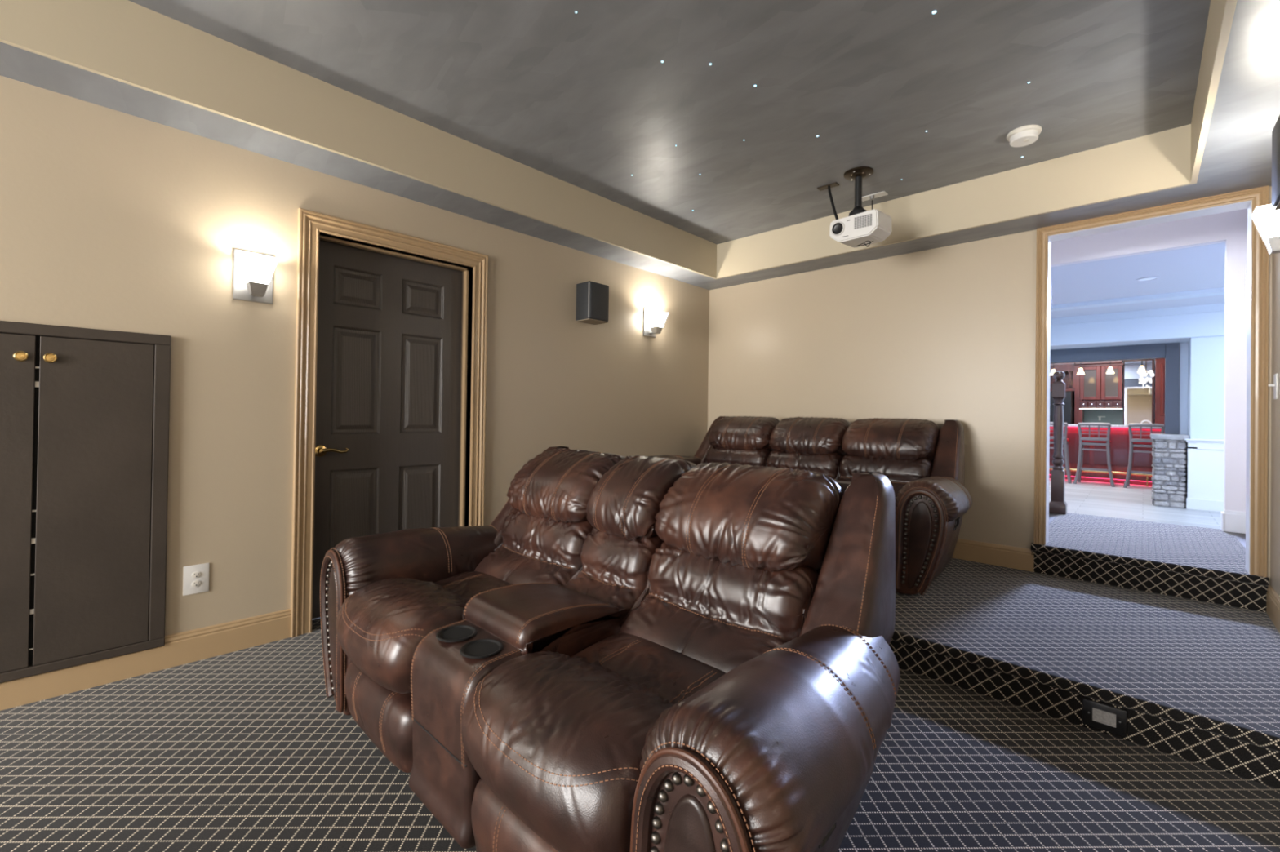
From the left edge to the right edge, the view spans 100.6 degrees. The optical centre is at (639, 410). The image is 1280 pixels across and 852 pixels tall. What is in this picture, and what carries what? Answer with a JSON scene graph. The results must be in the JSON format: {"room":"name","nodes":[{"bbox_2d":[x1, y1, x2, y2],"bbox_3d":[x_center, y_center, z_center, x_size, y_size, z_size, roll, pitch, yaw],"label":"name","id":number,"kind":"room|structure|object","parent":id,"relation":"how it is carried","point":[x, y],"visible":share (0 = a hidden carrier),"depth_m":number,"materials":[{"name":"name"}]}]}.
{"room":"home theater","nodes":[
{"label":"home theater","id":0,"kind":"room"},
{"bbox_2d":[0,75,709,635],"bbox_3d":[-2.165,-0.049,2.259,0.150,2.350,8.299,0,-1,43],"label":"wall","id":1,"kind":"structure","parent":0,"point":[111,220],"depth_m":2.48,"materials":[{"name":"beige paint"}]},
{"bbox_2d":[0,320,170,683],"bbox_3d":[-2.283,0.336,2.003,0.036,1.326,0.756,0,-1,43],"label":"cabinet","id":2,"kind":"object","parent":1,"relation":"attached to","point":[84,412],"visible":1,"depth_m":2.09,"materials":[{"name":"brown paint"}]},
{"bbox_2d":[0,608,291,711],"bbox_3d":[-3.348,1.010,0.901,0.014,0.138,4.732,0,-1,43],"label":"baseboard","id":3,"kind":"structure","parent":1,"relation":"attached to","point":[18,692],"depth_m":2.26,"materials":[{"name":"beige wood"}]},
{"bbox_2d":[182,563,208,595],"bbox_3d":[-1.968,0.748,2.358,0.009,0.128,0.089,0,-1,43],"label":"wall outlet","id":4,"kind":"object","parent":1,"relation":"attached to","point":[195,577],"visible":1,"depth_m":2.35,"materials":[{"name":"white plastic"}]},
{"bbox_2d":[191,580,200,586],"bbox_3d":[-1.966,0.768,2.355,0.003,0.027,0.033,0,-1,43],"label":"receptacle","id":5,"kind":"object","parent":4,"relation":"attached to","point":[194,583],"depth_m":2.35,"materials":[{"name":"grey plastic"}]},
{"bbox_2d":[191,571,201,577],"bbox_3d":[-1.966,0.729,2.356,0.003,0.027,0.033,0,-1,43],"label":"receptacle","id":6,"kind":"object","parent":4,"relation":"attached to","point":[194,574],"depth_m":2.36,"materials":[{"name":"grey plastic"}]},
{"bbox_2d":[232,248,279,304],"bbox_3d":[-1.768,-0.628,2.454,0.152,0.232,0.152,0,-1,43],"label":"wall sconce","id":7,"kind":"object","parent":1,"relation":"attached to","point":[253,272],"visible":1,"depth_m":2.44,"materials":[{"name":"white glass"}]},
{"bbox_2d":[311,240,462,619],"bbox_3d":[-1.446,0.105,3.095,0.095,2.010,0.854,0,-1,43],"label":"door","id":8,"kind":"structure","parent":1,"relation":"in","point":[388,402],"depth_m":3.07,"materials":[{"name":"grey"}]},
{"bbox_2d":[290,208,488,637],"bbox_3d":[-1.345,0.065,3.000,0.024,2.116,1.042,0,-1,43],"label":"trim","id":9,"kind":"structure","parent":1,"relation":"attached to","point":[310,224],"depth_m":2.68,"materials":[{"name":"beige wood"}]},
{"bbox_2d":[319,232,473,526],"bbox_3d":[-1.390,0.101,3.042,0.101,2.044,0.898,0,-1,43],"label":"trim","id":10,"kind":"structure","parent":1,"relation":"attached to","point":[466,270],"depth_m":3.35,"materials":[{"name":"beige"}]},
{"bbox_2d":[575,280,608,324],"bbox_3d":[-0.352,-0.795,3.946,0.162,0.278,0.192,0,-1,43],"label":"speaker","id":11,"kind":"object","parent":1,"relation":"attached to","point":[592,298],"visible":1,"depth_m":3.88},
{"bbox_2d":[589,282,608,321],"bbox_3d":[-0.297,-0.796,3.894,0.012,0.260,0.178,0,-1,43],"label":"grille","id":12,"kind":"object","parent":11,"relation":"attached to","point":[598,293],"depth_m":3.88,"materials":[{"name":"grey"}]},
{"bbox_2d":[643,307,667,337],"bbox_3d":[0.134,-0.743,4.460,0.152,0.232,0.152,0,-1,43],"label":"wall sconce","id":13,"kind":"object","parent":1,"relation":"attached to","point":[654,321],"visible":1,"depth_m":4.44,"materials":[{"name":"white glass"}]},
{"bbox_2d":[0,617,1279,851],"bbox_3d":[-1.504,1.102,0.414,3.681,0.001,6.566,0,-1,43],"label":"floor","id":14,"kind":"structure","parent":0,"point":[245,750],"depth_m":1.63,"materials":[{"name":"carpet"}]},
{"bbox_2d":[320,446,900,851],"bbox_3d":[-0.200,0.649,1.779,2.021,0.958,1.130,0,-1,43],"label":"reclining loveseat","id":15,"kind":"object","parent":14,"relation":"on","point":[637,653],"visible":1,"depth_m":1.43,"materials":[{"name":"brown leather"}]},
{"bbox_2d":[335,571,513,693],"bbox_3d":[-0.694,0.734,1.897,0.545,0.243,0.625,0,-1,43],"label":"seat cushion","id":16,"kind":"object","parent":15,"relation":"on","point":[380,626],"depth_m":1.70,"materials":[{"name":"brown leather"}]},
{"bbox_2d":[474,508,593,586],"bbox_3d":[-0.415,0.582,2.191,0.545,0.329,0.347,0,-1,43],"label":"lumbar cushion","id":17,"kind":"object","parent":15,"relation":"on","point":[532,545],"depth_m":2.11,"materials":[{"name":"brown leather"}]},
{"bbox_2d":[506,448,626,523],"bbox_3d":[-0.296,0.328,2.311,0.556,0.311,0.374,0,-1,43],"label":"pillow","id":18,"kind":"object","parent":15,"relation":"on","point":[555,486],"depth_m":2.18,"materials":[{"name":"brown leather"}]},
{"bbox_2d":[461,624,726,851],"bbox_3d":[-0.055,0.738,1.291,0.546,0.246,0.625,0,-1,43],"label":"seat cushion","id":19,"kind":"object","parent":15,"relation":"on","point":[557,727],"depth_m":1.13,"materials":[{"name":"brown leather"}]},
{"bbox_2d":[564,528,664,613],"bbox_3d":[-0.096,0.584,1.889,0.326,0.329,0.347,0,-1,43],"label":"lumbar cushion","id":20,"kind":"object","parent":15,"relation":"on","point":[615,563],"depth_m":1.82,"materials":[{"name":"brown leather"}]},
{"bbox_2d":[586,455,697,540],"bbox_3d":[0.021,0.332,2.009,0.328,0.309,0.375,0,-1,43],"label":"pillow","id":21,"kind":"object","parent":15,"relation":"on","point":[624,504],"depth_m":1.89,"materials":[{"name":"brown leather"}]},
{"bbox_2d":[617,542,818,672],"bbox_3d":[0.223,0.587,1.586,0.546,0.329,0.347,0,-1,43],"label":"lumbar cushion","id":22,"kind":"object","parent":15,"relation":"on","point":[715,610],"depth_m":1.51,"materials":[{"name":"brown leather"}]},
{"bbox_2d":[654,462,843,572],"bbox_3d":[0.340,0.333,1.707,0.549,0.310,0.376,0,-1,43],"label":"pillow","id":23,"kind":"object","parent":15,"relation":"on","point":[711,517],"depth_m":1.57,"materials":[{"name":"brown leather"}]},
{"bbox_2d":[0,0,1279,289],"bbox_3d":[-0.872,-1.226,0.968,3.791,0.020,8.169,0,-1,43],"label":"ceiling","id":24,"kind":"structure","parent":0,"point":[1237,156],"depth_m":2.43,"materials":[{"name":"paint"}]},
{"bbox_2d":[128,0,1210,244],"bbox_3d":[-0.792,-1.555,1.027,3.514,0.080,7.954,0,-1,43],"label":"ceiling","id":25,"kind":"structure","parent":0,"point":[586,99],"depth_m":2.39,"materials":[{"name":"grey paint"}]},
{"bbox_2d":[0,0,1237,279],"bbox_3d":[-0.795,-1.364,1.026,2.956,0.302,7.396,0,-1,43],"label":"ceiling tray side","id":26,"kind":"structure","parent":25,"relation":"attached to","point":[126,42],"depth_m":2.74,"materials":[{"name":"beige paint"}]},
{"bbox_2d":[817,166,873,219],"bbox_3d":[1.276,-1.331,3.352,0.371,0.276,0.172,0,-1,43],"label":"mount","id":27,"kind":"object","parent":25,"relation":"attached to","point":[856,174],"visible":0.88,"depth_m":3.27,"materials":[{"name":"black metal"}]},
{"bbox_2d":[829,208,892,248],"bbox_3d":[1.362,-1.095,3.290,0.232,0.202,0.301,1,-1,-43],"label":"projector","id":28,"kind":"object","parent":27,"relation":"attached to","point":[873,226],"visible":1,"depth_m":3.22,"materials":[{"name":"white plastic"}]},
{"bbox_2d":[853,213,871,229],"bbox_3d":[1.331,-1.128,3.172,0.004,0.066,0.105,-3,4,-43],"label":"vent grille","id":29,"kind":"object","parent":28,"relation":"attached to","point":[870,214],"depth_m":3.17,"materials":[{"name":"white plastic"}]},
{"bbox_2d":[862,191,888,209],"bbox_3d":[1.497,-1.330,3.524,0.170,0.269,0.336,0,-1,43],"label":"outlet","id":30,"kind":"object","parent":25,"relation":"attached to","point":[872,197],"visible":0.75,"depth_m":3.60,"materials":[{"name":"white plastic"}]},
{"bbox_2d":[1006,124,1041,146],"bbox_3d":[2.017,-1.435,2.792,0.152,0.054,0.152,0,-1,43],"label":"smoke detector","id":31,"kind":"object","parent":25,"relation":"attached to","point":[1024,135],"visible":1,"depth_m":2.76,"materials":[{"name":"white plastic"}]},
{"bbox_2d":[707,186,1271,586],"bbox_3d":[2.052,-0.188,3.893,3.721,2.730,0.130,0,-1,43],"label":"wall","id":32,"kind":"structure","parent":0,"point":[939,335],"depth_m":3.85,"materials":[{"name":"beige paint"}]},
{"bbox_2d":[951,538,1034,572],"bbox_3d":[1.567,0.943,4.230,2.539,0.138,0.014,0,-1,43],"label":"baseboard","id":33,"kind":"structure","parent":32,"relation":"attached to","point":[1010,557],"depth_m":3.49,"materials":[{"name":"beige wood"}]},
{"bbox_2d":[1033,185,1269,577],"bbox_3d":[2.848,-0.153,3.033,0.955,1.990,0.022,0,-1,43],"label":"trim","id":34,"kind":"structure","parent":32,"relation":"attached to","point":[1260,197],"depth_m":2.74,"materials":[{"name":"beige wood"}]},
{"bbox_2d":[888,558,1279,789],"bbox_3d":[1.342,1.083,3.315,3.541,0.161,1.648,0,-1,43],"label":"platform","id":35,"kind":"structure","parent":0,"point":[1198,682],"depth_m":2.22,"materials":[{"name":"carpet"}]},
{"bbox_2d":[648,416,972,595],"bbox_3d":[1.089,0.522,3.853,2.337,0.956,1.130,0,-1,43],"label":"reclining sofa","id":36,"kind":"object","parent":35,"relation":"on","point":[922,460],"visible":0.52,"depth_m":3.51,"materials":[{"name":"brown leather"}]},
{"bbox_2d":[706,445,771,466],"bbox_3d":[0.772,0.454,4.362,0.579,0.329,0.347,0,-1,43],"label":"lumbar cushion","id":37,"kind":"object","parent":36,"relation":"on","point":[753,455],"depth_m":4.30,"materials":[{"name":"brown leather"}]},
{"bbox_2d":[708,416,780,450],"bbox_3d":[0.889,0.201,4.482,0.583,0.308,0.376,0,-1,43],"label":"pillow","id":38,"kind":"object","parent":36,"relation":"on","point":[731,433],"depth_m":4.35,"materials":[{"name":"brown leather"}]},
{"bbox_2d":[766,449,843,480],"bbox_3d":[1.193,0.457,3.963,0.570,0.329,0.347,0,-1,43],"label":"lumbar cushion","id":39,"kind":"object","parent":36,"relation":"on","point":[827,462],"depth_m":3.89,"materials":[{"name":"brown leather"}]},
{"bbox_2d":[768,417,850,455],"bbox_3d":[1.310,0.204,4.085,0.578,0.309,0.374,0,-1,43],"label":"pillow","id":40,"kind":"object","parent":36,"relation":"on","point":[796,436],"depth_m":3.96,"materials":[{"name":"brown leather"}]},
{"bbox_2d":[835,453,933,497],"bbox_3d":[1.614,0.460,3.564,0.579,0.329,0.347,0,-1,43],"label":"lumbar cushion","id":41,"kind":"object","parent":36,"relation":"on","point":[900,469],"depth_m":3.49,"materials":[{"name":"brown leather"}]},
{"bbox_2d":[841,417,940,461],"bbox_3d":[1.731,0.207,3.686,0.586,0.309,0.374,0,-1,43],"label":"pillow","id":42,"kind":"object","parent":36,"relation":"on","point":[875,439],"depth_m":3.55,"materials":[{"name":"brown leather"}]},
{"bbox_2d":[1082,697,1127,737],"bbox_3d":[1.661,1.098,1.902,0.120,0.092,0.014,0,-1,43],"label":"step light","id":43,"kind":"object","parent":35,"relation":"attached to","point":[1106,717],"visible":1,"depth_m":1.90,"materials":[{"name":"black plastic"}]},
{"bbox_2d":[1073,359,1155,423],"bbox_3d":[9.916,-0.005,11.478,8.600,2.700,0.100,0,-1,43],"label":"wall","id":44,"kind":"structure","parent":0,"point":[1154,359],"depth_m":10.86,"materials":[{"name":"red paint"}]},
{"bbox_2d":[1048,478,1220,528],"bbox_3d":[6.683,1.289,8.077,8.600,0.030,9.445,0,-1,43],"label":"floor","id":45,"kind":"structure","parent":0,"point":[1134,502],"depth_m":6.97,"materials":[{"name":"beige tile"}]},
{"bbox_2d":[1048,422,1071,483],"bbox_3d":[7.595,0.758,9.762,0.557,1.094,0.505,0,-1,43],"label":"bar stool","id":46,"kind":"object","parent":45,"relation":"on","point":[1065,441],"visible":0.41,"depth_m":9.52,"materials":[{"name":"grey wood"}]},
{"bbox_2d":[1049,391,1074,424],"bbox_3d":[8.764,0.458,11.429,0.840,1.700,0.782,0,-1,43],"label":"refrigerator","id":47,"kind":"object","parent":45,"relation":"on","point":[1068,406],"visible":0.11,"depth_m":10.96,"materials":[{"name":"black metal"}]},
{"bbox_2d":[1073,422,1115,487],"bbox_3d":[8.012,0.761,9.366,0.557,1.094,0.505,0,-1,43],"label":"bar stool","id":48,"kind":"object","parent":45,"relation":"on","point":[1089,441],"visible":1,"depth_m":9.25,"materials":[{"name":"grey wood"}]},
{"bbox_2d":[1074,360,1123,425],"bbox_3d":[9.502,0.125,11.006,0.750,2.420,0.550,0,-1,43],"label":"bar cabinet","id":49,"kind":"object","parent":45,"relation":"on","point":[1102,393],"visible":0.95,"depth_m":10.92,"materials":[{"name":"brown wood"}]},
{"bbox_2d":[1049,362,1075,391],"bbox_3d":[8.915,-0.749,11.601,0.930,0.680,0.480,0,-1,43],"label":"wine rack","id":50,"kind":"object","parent":49,"relation":"attached to","point":[1068,368],"visible":0.34,"depth_m":11.28,"materials":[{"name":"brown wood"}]},
{"bbox_2d":[1084,409,1123,425],"bbox_3d":[9.703,0.183,11.124,0.620,0.412,0.020,0,-1,43],"label":"backsplash","id":51,"kind":"structure","parent":49,"relation":"attached to","point":[1114,417],"depth_m":11.09,"materials":[{"name":"grey tile"}]},
{"bbox_2d":[1048,424,1164,486],"bbox_3d":[7.593,0.780,10.618,4.320,1.050,0.620,0,-1,43],"label":"bar","id":52,"kind":"object","parent":45,"relation":"on","point":[1119,434],"depth_m":9.62,"materials":[{"name":"red wood"}]},
{"bbox_2d":[1049,424,1161,428],"bbox_3d":[7.600,0.278,10.621,4.320,0.045,0.620,0,-1,43],"label":"countertop","id":53,"kind":"structure","parent":52,"relation":"on","point":[1068,425],"depth_m":9.41,"materials":[{"name":"stone"}]},
{"bbox_2d":[1123,423,1164,488],"bbox_3d":[8.487,0.765,8.915,0.557,1.094,0.505,0,-1,43],"label":"bar stool","id":54,"kind":"object","parent":45,"relation":"on","point":[1140,442],"visible":0.56,"depth_m":8.86,"materials":[{"name":"grey wood"}]},
{"bbox_2d":[1150,433,1189,508],"bbox_3d":[7.210,0.801,7.250,0.362,0.948,0.795,0,-1,43],"label":"stone pillar","id":55,"kind":"structure","parent":45,"relation":"on","point":[1168,478],"depth_m":6.99,"materials":[{"name":"grey stone"}]},
{"bbox_2d":[1164,342,1179,434],"bbox_3d":[7.456,-0.304,7.449,0.140,1.271,0.140,0,-1,43],"label":"post","id":56,"kind":"object","parent":55,"relation":"on","point":[1172,349],"visible":0.86,"depth_m":7.40,"materials":[{"name":"blue paint"}]},
{"bbox_3d":[10.160,0.857,10.230,2.520,0.965,0.510,0,-1,43],"label":"countertop","id":57,"kind":"structure","parent":45,"relation":"on","visible":0},
{"bbox_2d":[1123,359,1154,425],"bbox_3d":[10.060,-0.334,10.728,0.452,1.410,0.040,0,-1,43],"label":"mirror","id":58,"kind":"object","parent":57,"relation":"on","point":[1138,396],"visible":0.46,"depth_m":10.74,"materials":[{"name":"clear glass"}]},
{"bbox_2d":[1155,358,1164,425],"bbox_3d":[10.250,-0.352,10.331,0.340,1.454,0.516,0,-1,43],"label":"cabinet","id":59,"kind":"object","parent":57,"relation":"on","point":[1159,363],"visible":0.22,"depth_m":10.23,"materials":[{"name":"brown wood"}]},
{"bbox_2d":[1050,242,1225,318],"bbox_3d":[6.702,-1.386,8.076,8.600,0.080,9.500,0,-1,43],"label":"ceiling","id":60,"kind":"structure","parent":0,"point":[1201,267],"depth_m":5.61,"materials":[{"name":"white paint"}]},
{"bbox_2d":[1049,363,1055,375],"bbox_3d":[7.940,-0.993,10.202,0.116,0.640,0.116,0,-1,43],"label":"pendant lamp","id":61,"kind":"object","parent":60,"relation":"hanging from","point":[1053,370],"visible":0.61,"depth_m":10.19,"materials":[{"name":"beige glass"}]},
{"bbox_2d":[1076,368,1084,374],"bbox_3d":[8.233,-0.991,9.924,0.116,0.640,0.116,0,-1,43],"label":"pendant lamp","id":62,"kind":"object","parent":60,"relation":"hanging from","point":[1080,371],"visible":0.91,"depth_m":9.89,"materials":[{"name":"beige glass"}]},
{"bbox_2d":[1106,360,1114,373],"bbox_3d":[8.533,-0.989,9.639,0.116,0.640,0.116,0,-1,43],"label":"pendant lamp","id":63,"kind":"object","parent":60,"relation":"hanging from","point":[1110,371],"visible":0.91,"depth_m":9.61,"materials":[{"name":"beige glass"}]},
{"bbox_2d":[1137,359,1146,373],"bbox_3d":[8.834,-0.986,9.355,0.116,0.640,0.116,0,-1,43],"label":"pendant lamp","id":64,"kind":"object","parent":60,"relation":"hanging from","point":[1141,370],"visible":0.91,"depth_m":9.33,"materials":[{"name":"beige glass"}]},
{"bbox_2d":[1137,359,1154,382],"bbox_3d":[9.358,-0.906,9.821,0.222,0.780,0.226,0,-1,43],"label":"chandelier","id":65,"kind":"object","parent":60,"relation":"hanging from","point":[1150,372],"visible":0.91,"depth_m":9.78,"materials":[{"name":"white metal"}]},
{"bbox_2d":[1136,276,1159,281],"bbox_3d":[5.332,-1.382,5.585,0.176,0.012,0.176,0,-1,43],"label":"recessed light","id":66,"kind":"object","parent":60,"relation":"in","point":[1150,278],"visible":1,"depth_m":5.58,"materials":[{"name":"white paint"}]},
{"bbox_2d":[1050,287,1225,350],"bbox_3d":[6.155,-1.158,7.501,8.600,0.400,1.920,0,-1,43],"label":"ceiling","id":67,"kind":"structure","parent":0,"point":[1177,324],"depth_m":7.11,"materials":[{"name":"white paint"}]},
{"bbox_2d":[1049,343,1165,363],"bbox_3d":[5.804,-0.852,9.013,4.415,0.200,0.160,0,-1,43],"label":"beam","id":68,"kind":"structure","parent":67,"relation":"attached to","point":[1154,351],"depth_m":7.84,"materials":[{"name":"blue paint"}]},
{"bbox_2d":[1050,208,1247,512],"bbox_3d":[4.149,-0.182,3.939,3.800,2.820,0.080,0,-1,43],"label":"wall","id":69,"kind":"structure","parent":0,"point":[1230,228],"depth_m":3.82,"materials":[{"name":"white paint"}]},
{"bbox_2d":[1220,510,1245,533],"bbox_3d":[4.302,0.793,3.765,0.248,0.150,0.094,0,-1,43],"label":"baseboard","id":70,"kind":"structure","parent":69,"relation":"attached to","point":[1230,521],"depth_m":3.78,"materials":[{"name":"white wood"}]},
{"bbox_2d":[1031,512,1269,612],"bbox_3d":[3.081,0.941,3.868,2.160,0.180,1.618,0,-1,43],"label":"carpeted step","id":71,"kind":"structure","parent":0,"point":[1203,564],"depth_m":3.17,"materials":[{"name":"carpet"}]},
{"bbox_2d":[1048,371,1066,515],"bbox_3d":[3.517,0.265,4.468,0.116,1.194,0.116,0,-1,43],"label":"newel post","id":72,"kind":"object","parent":71,"relation":"on","point":[1057,504],"visible":0.98,"depth_m":4.44,"materials":[{"name":"brown wood"}]},
{"bbox_2d":[1178,335,1224,502],"bbox_3d":[8.501,0.175,6.091,3.240,2.220,0.700,0,-1,43],"label":"wall","id":73,"kind":"structure","parent":0,"point":[1202,359],"depth_m":6.83,"materials":[{"name":"white paint"}]},
{"bbox_2d":[1184,439,1223,511],"bbox_3d":[7.612,0.822,6.375,1.515,0.905,0.110,0,-1,43],"label":"wainscoting","id":74,"kind":"structure","parent":73,"relation":"attached to","point":[1205,473],"depth_m":6.76,"materials":[{"name":"white wood"}]},
{"bbox_2d":[1270,253,1279,597],"bbox_3d":[0.443,-0.041,-0.303,0.120,2.330,8.169,0,-1,43],"label":"wall","id":75,"kind":"structure","parent":0,"point":[1275,362],"depth_m":2.61,"materials":[{"name":"beige paint"}]},
{"bbox_2d":[1251,204,1279,253],"bbox_3d":[2.532,-0.726,2.093,0.152,0.232,0.152,0,-1,43],"label":"wall sconce","id":76,"kind":"object","parent":75,"relation":"attached to","point":[1266,219],"visible":1,"depth_m":2.09,"materials":[{"name":"white glass"}]},
{"bbox_2d":[1266,586,1279,633],"bbox_3d":[2.626,0.943,2.104,0.014,0.138,1.603,0,-1,43],"label":"baseboard","id":77,"kind":"structure","parent":75,"relation":"attached to","point":[1273,601],"depth_m":2.55,"materials":[{"name":"beige wood"}]},
{"bbox_2d":[1268,373,1277,399],"bbox_3d":[3.099,-0.117,2.604,0.026,0.124,0.072,0,-1,43],"label":"light switch","id":78,"kind":"object","parent":75,"relation":"attached to","point":[1274,385],"visible":1,"depth_m":2.58,"materials":[{"name":"white plastic"}]},
{"bbox_2d":[1271,115,1279,210],"bbox_3d":[2.151,-0.822,1.691,0.162,0.280,0.192,0,-1,43],"label":"speaker","id":79,"kind":"object","parent":75,"relation":"attached to","point":[1276,131],"visible":1,"depth_m":1.76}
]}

